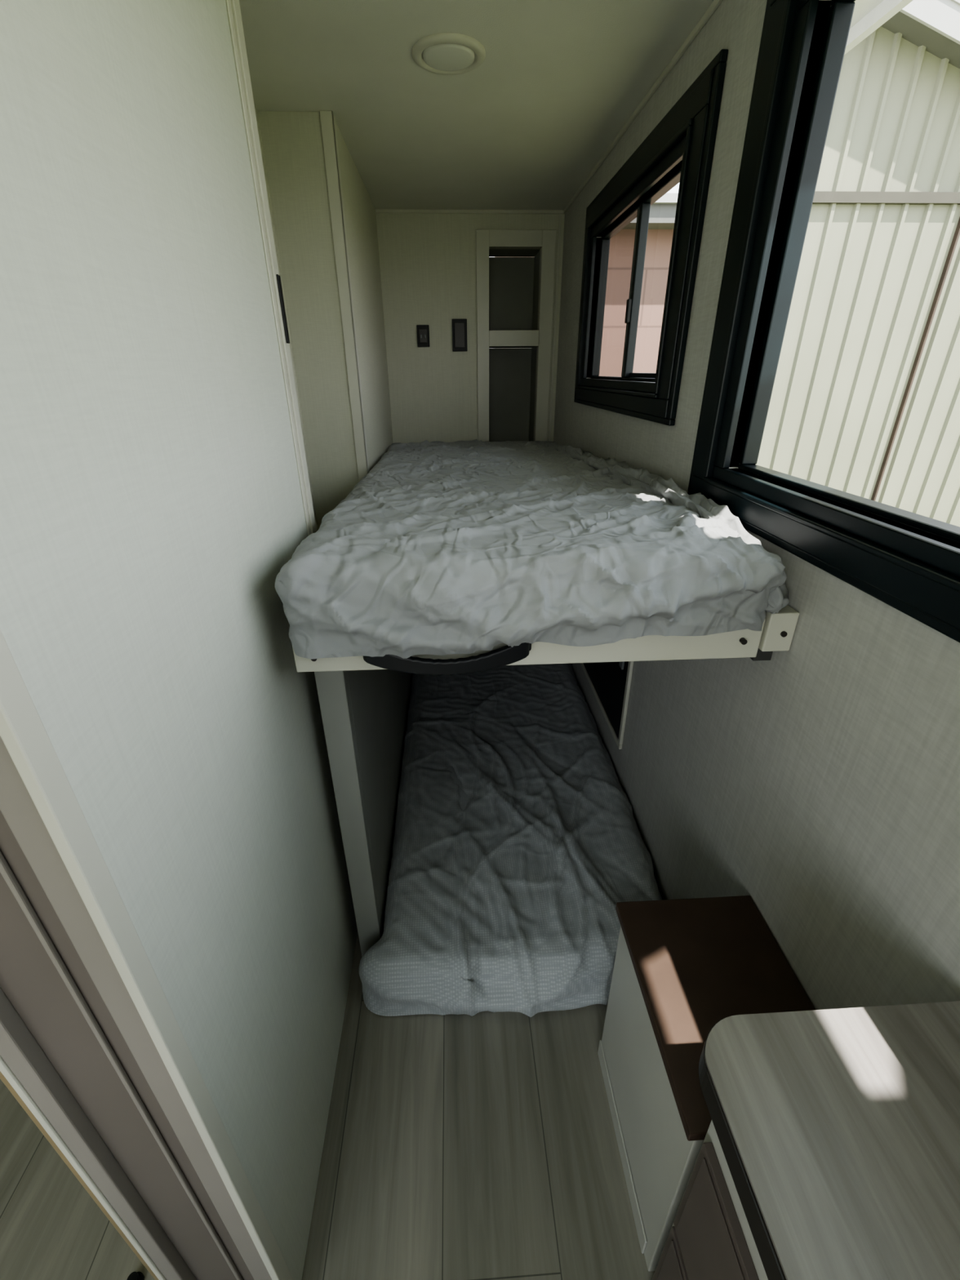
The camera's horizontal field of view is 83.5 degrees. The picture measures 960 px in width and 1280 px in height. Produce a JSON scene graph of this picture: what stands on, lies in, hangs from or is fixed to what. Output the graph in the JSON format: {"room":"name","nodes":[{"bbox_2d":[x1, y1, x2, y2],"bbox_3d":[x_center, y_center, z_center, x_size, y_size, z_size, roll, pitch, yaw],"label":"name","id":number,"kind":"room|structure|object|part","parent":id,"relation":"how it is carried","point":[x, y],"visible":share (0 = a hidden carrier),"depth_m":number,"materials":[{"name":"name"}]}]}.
{"room":"camper van interior","nodes":[
{"label":"camper van interior","id":0,"kind":"room"},
{"bbox_2d":[0,0,393,1279],"bbox_3d":[-0.493,-0.461,1.732,0.235,1.940,2.942,-2,27,-3],"label":"wall","id":1,"kind":"structure","parent":0,"point":[152,507],"depth_m":0.58,"materials":[{"name":"paint"}]},
{"bbox_2d":[0,629,293,1279],"bbox_3d":[-0.372,0.198,0.414,0.161,1.940,0.026,-2,27,-3],"label":"door frame","id":2,"kind":"structure","parent":1,"relation":"attached to","point":[94,1050],"depth_m":0.50,"materials":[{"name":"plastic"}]},
{"bbox_2d":[225,0,318,537],"bbox_3d":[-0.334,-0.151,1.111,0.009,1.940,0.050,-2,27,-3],"label":"trim","id":3,"kind":"structure","parent":1,"relation":"attached to","point":[233,10],"depth_m":0.86,"materials":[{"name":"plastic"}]},
{"bbox_2d":[319,110,369,481],"bbox_3d":[-0.396,-0.524,1.857,0.034,1.940,0.042,-2,27,-3],"label":"trim","id":4,"kind":"structure","parent":1,"relation":"attached to","point":[328,124],"depth_m":1.58,"materials":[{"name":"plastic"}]},
{"bbox_2d":[375,0,723,213],"bbox_3d":[0.077,-0.848,0.342,0.805,0.012,4.360,-2,27,-3],"label":"trim","id":5,"kind":"structure","parent":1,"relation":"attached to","point":[714,5],"depth_m":1.60,"materials":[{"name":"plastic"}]},
{"bbox_2d":[0,933,654,1279],"bbox_3d":[-0.904,0.847,1.350,2.860,0.050,4.750,-2,27,-3],"label":"floor","id":6,"kind":"structure","parent":0,"point":[483,1145],"depth_m":1.00,"materials":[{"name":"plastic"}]},
{"bbox_2d":[126,1271,144,1279],"bbox_3d":[-0.562,1.042,0.875,0.024,0.022,0.024,-2,27,-3],"label":"door stop","id":7,"kind":"object","parent":6,"relation":"on","point":[134,1275],"visible":1,"depth_m":0.87,"materials":[{"name":"black plastic"}]},
{"bbox_2d":[292,604,799,955],"bbox_3d":[0.044,-0.047,1.947,0.776,1.000,2.144,-2,27,-3],"label":"bunk bed","id":8,"kind":"object","parent":6,"relation":"on","point":[364,701],"visible":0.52,"depth_m":1.06,"materials":[{"name":"white metal"}]},
{"bbox_3d":[-0.049,0.020,0.794,0.254,0.058,0.034,-2,27,-3],"label":"handle","id":9,"kind":"part","parent":8,"relation":"part of","materials":[{"name":"black plastic"}]},
{"bbox_2d":[359,663,662,1017],"bbox_3d":[0.050,0.313,2.130,0.761,0.187,2.144,-2,27,-3],"label":"mattress","id":10,"kind":"object","parent":8,"relation":"on","point":[517,840],"visible":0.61,"depth_m":1.45,"materials":[{"name":"grey fabric"}]},
{"bbox_2d":[272,439,789,659],"bbox_3d":[0.021,-0.504,1.652,0.812,0.166,2.094,-2,27,-3],"label":"mattress","id":11,"kind":"object","parent":8,"relation":"on","point":[459,547],"visible":1,"depth_m":0.78,"materials":[{"name":"fabric"}]},
{"bbox_2d":[597,895,815,1271],"bbox_3d":[0.378,0.752,0.931,0.246,0.475,0.330,-2,27,-3],"label":"storage cabinet","id":12,"kind":"object","parent":6,"relation":"on","point":[682,966],"visible":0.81,"depth_m":0.86,"materials":[{"name":"brown laminate"}]},
{"bbox_2d":[652,1000,959,1279],"bbox_3d":[0.384,0.914,0.301,0.299,0.750,0.924,-2,27,-3],"label":"base cabinet","id":13,"kind":"object","parent":6,"relation":"on","point":[830,1148],"visible":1,"depth_m":0.47,"materials":[{"name":"brown wood"}]},
{"bbox_2d":[375,213,564,443],"bbox_3d":[-0.032,-0.968,2.738,0.805,1.940,0.040,-2,27,-3],"label":"wall","id":14,"kind":"structure","parent":0,"point":[428,266],"depth_m":2.44,"materials":[{"name":"paint"}]},
{"bbox_2d":[416,324,430,346],"bbox_3d":[-0.261,-1.400,2.478,0.056,0.088,0.016,-2,27,-3],"label":"wall outlet","id":15,"kind":"object","parent":14,"relation":"attached to","point":[423,331],"visible":1,"depth_m":2.47,"materials":[{"name":"black plastic"}]},
{"bbox_2d":[452,319,466,351],"bbox_3d":[-0.094,-1.406,2.483,0.068,0.130,0.018,-2,27,-3],"label":"light switch","id":16,"kind":"object","parent":14,"relation":"attached to","point":[459,326],"visible":1,"depth_m":2.48,"materials":[{"name":"black plastic"}]},
{"bbox_2d":[239,0,714,209],"bbox_3d":[-0.924,-0.925,0.434,2.950,0.060,4.800,-2,27,-3],"label":"ceiling","id":17,"kind":"structure","parent":0,"point":[557,82],"depth_m":1.28,"materials":[{"name":"paint"}]},
{"bbox_2d":[411,32,485,75],"bbox_3d":[-0.067,-1.256,1.159,0.158,0.011,0.158,-2,27,-3],"label":"ceiling lamp","id":18,"kind":"object","parent":17,"relation":"attached to","point":[443,53],"depth_m":1.14,"materials":[{"name":"white plastic"}]},
{"bbox_2d":[553,0,959,1009],"bbox_3d":[0.496,-0.086,0.966,0.040,1.940,4.750,-2,27,-3],"label":"wall","id":19,"kind":"structure","parent":0,"point":[817,782],"depth_m":0.85,"materials":[{"name":"paint"}]},
{"bbox_2d":[475,213,561,441],"bbox_3d":[0.165,-1.254,2.705,0.366,1.378,0.244,-2,27,-3],"label":"upper cabinet","id":20,"kind":"object","parent":19,"relation":"attached to","point":[508,279],"visible":0.73,"depth_m":2.59,"materials":[{"name":"wood"}]},
{"bbox_2d":[580,661,633,749],"bbox_3d":[0.425,-0.111,1.935,0.013,0.640,0.790,-2,27,-3],"label":"window","id":21,"kind":"structure","parent":19,"relation":"in","point":[610,682],"depth_m":1.78,"materials":[{"name":"glass"}]},
{"bbox_2d":[573,48,728,426],"bbox_3d":[0.431,-1.013,1.576,0.069,0.630,1.055,-2,27,-3],"label":"window","id":22,"kind":"structure","parent":19,"relation":"in","point":[686,134],"depth_m":1.28,"materials":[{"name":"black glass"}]},
{"bbox_2d":[687,0,959,642],"bbox_3d":[0.511,-0.297,0.248,0.069,0.800,1.655,-2,27,-3],"label":"window","id":23,"kind":"structure","parent":19,"relation":"in","point":[917,575],"depth_m":0.82,"materials":[{"name":"black metal"}]},
{"label":"outside","id":24,"kind":"structure","parent":0,"visible":0},
{"bbox_3d":[4.745,-0.527,5.615,70.000,0.100,70.000,-2,27,-3],"label":"ground","id":25,"kind":"structure","parent":24,"visible":0},
{"bbox_2d":[500,192,678,376],"bbox_3d":[2.631,-3.464,7.240,5.400,3.730,1.250,-2,27,-3],"label":"neighbouring building","id":26,"kind":"structure","parent":25,"relation":"on","point":[663,211],"depth_m":6.51,"materials":[{"name":"pink brick"}]},
{"bbox_2d":[755,0,959,526],"bbox_3d":[4.098,-2.307,4.278,4.900,4.290,0.730,-2,27,-3],"label":"shed","id":27,"kind":"object","parent":25,"relation":"on","point":[864,402],"visible":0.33,"depth_m":3.93,"materials":[{"name":"beige"}]},
{"bbox_2d":[844,0,912,54],"bbox_3d":[0.953,0.136,0.858,0.770,3.035,5.110,-2,27,-3],"label":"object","id":28,"kind":"object","parent":25,"relation":"on","point":[868,15],"visible":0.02,"depth_m":1.63,"materials":[{"name":"white"}]}
]}

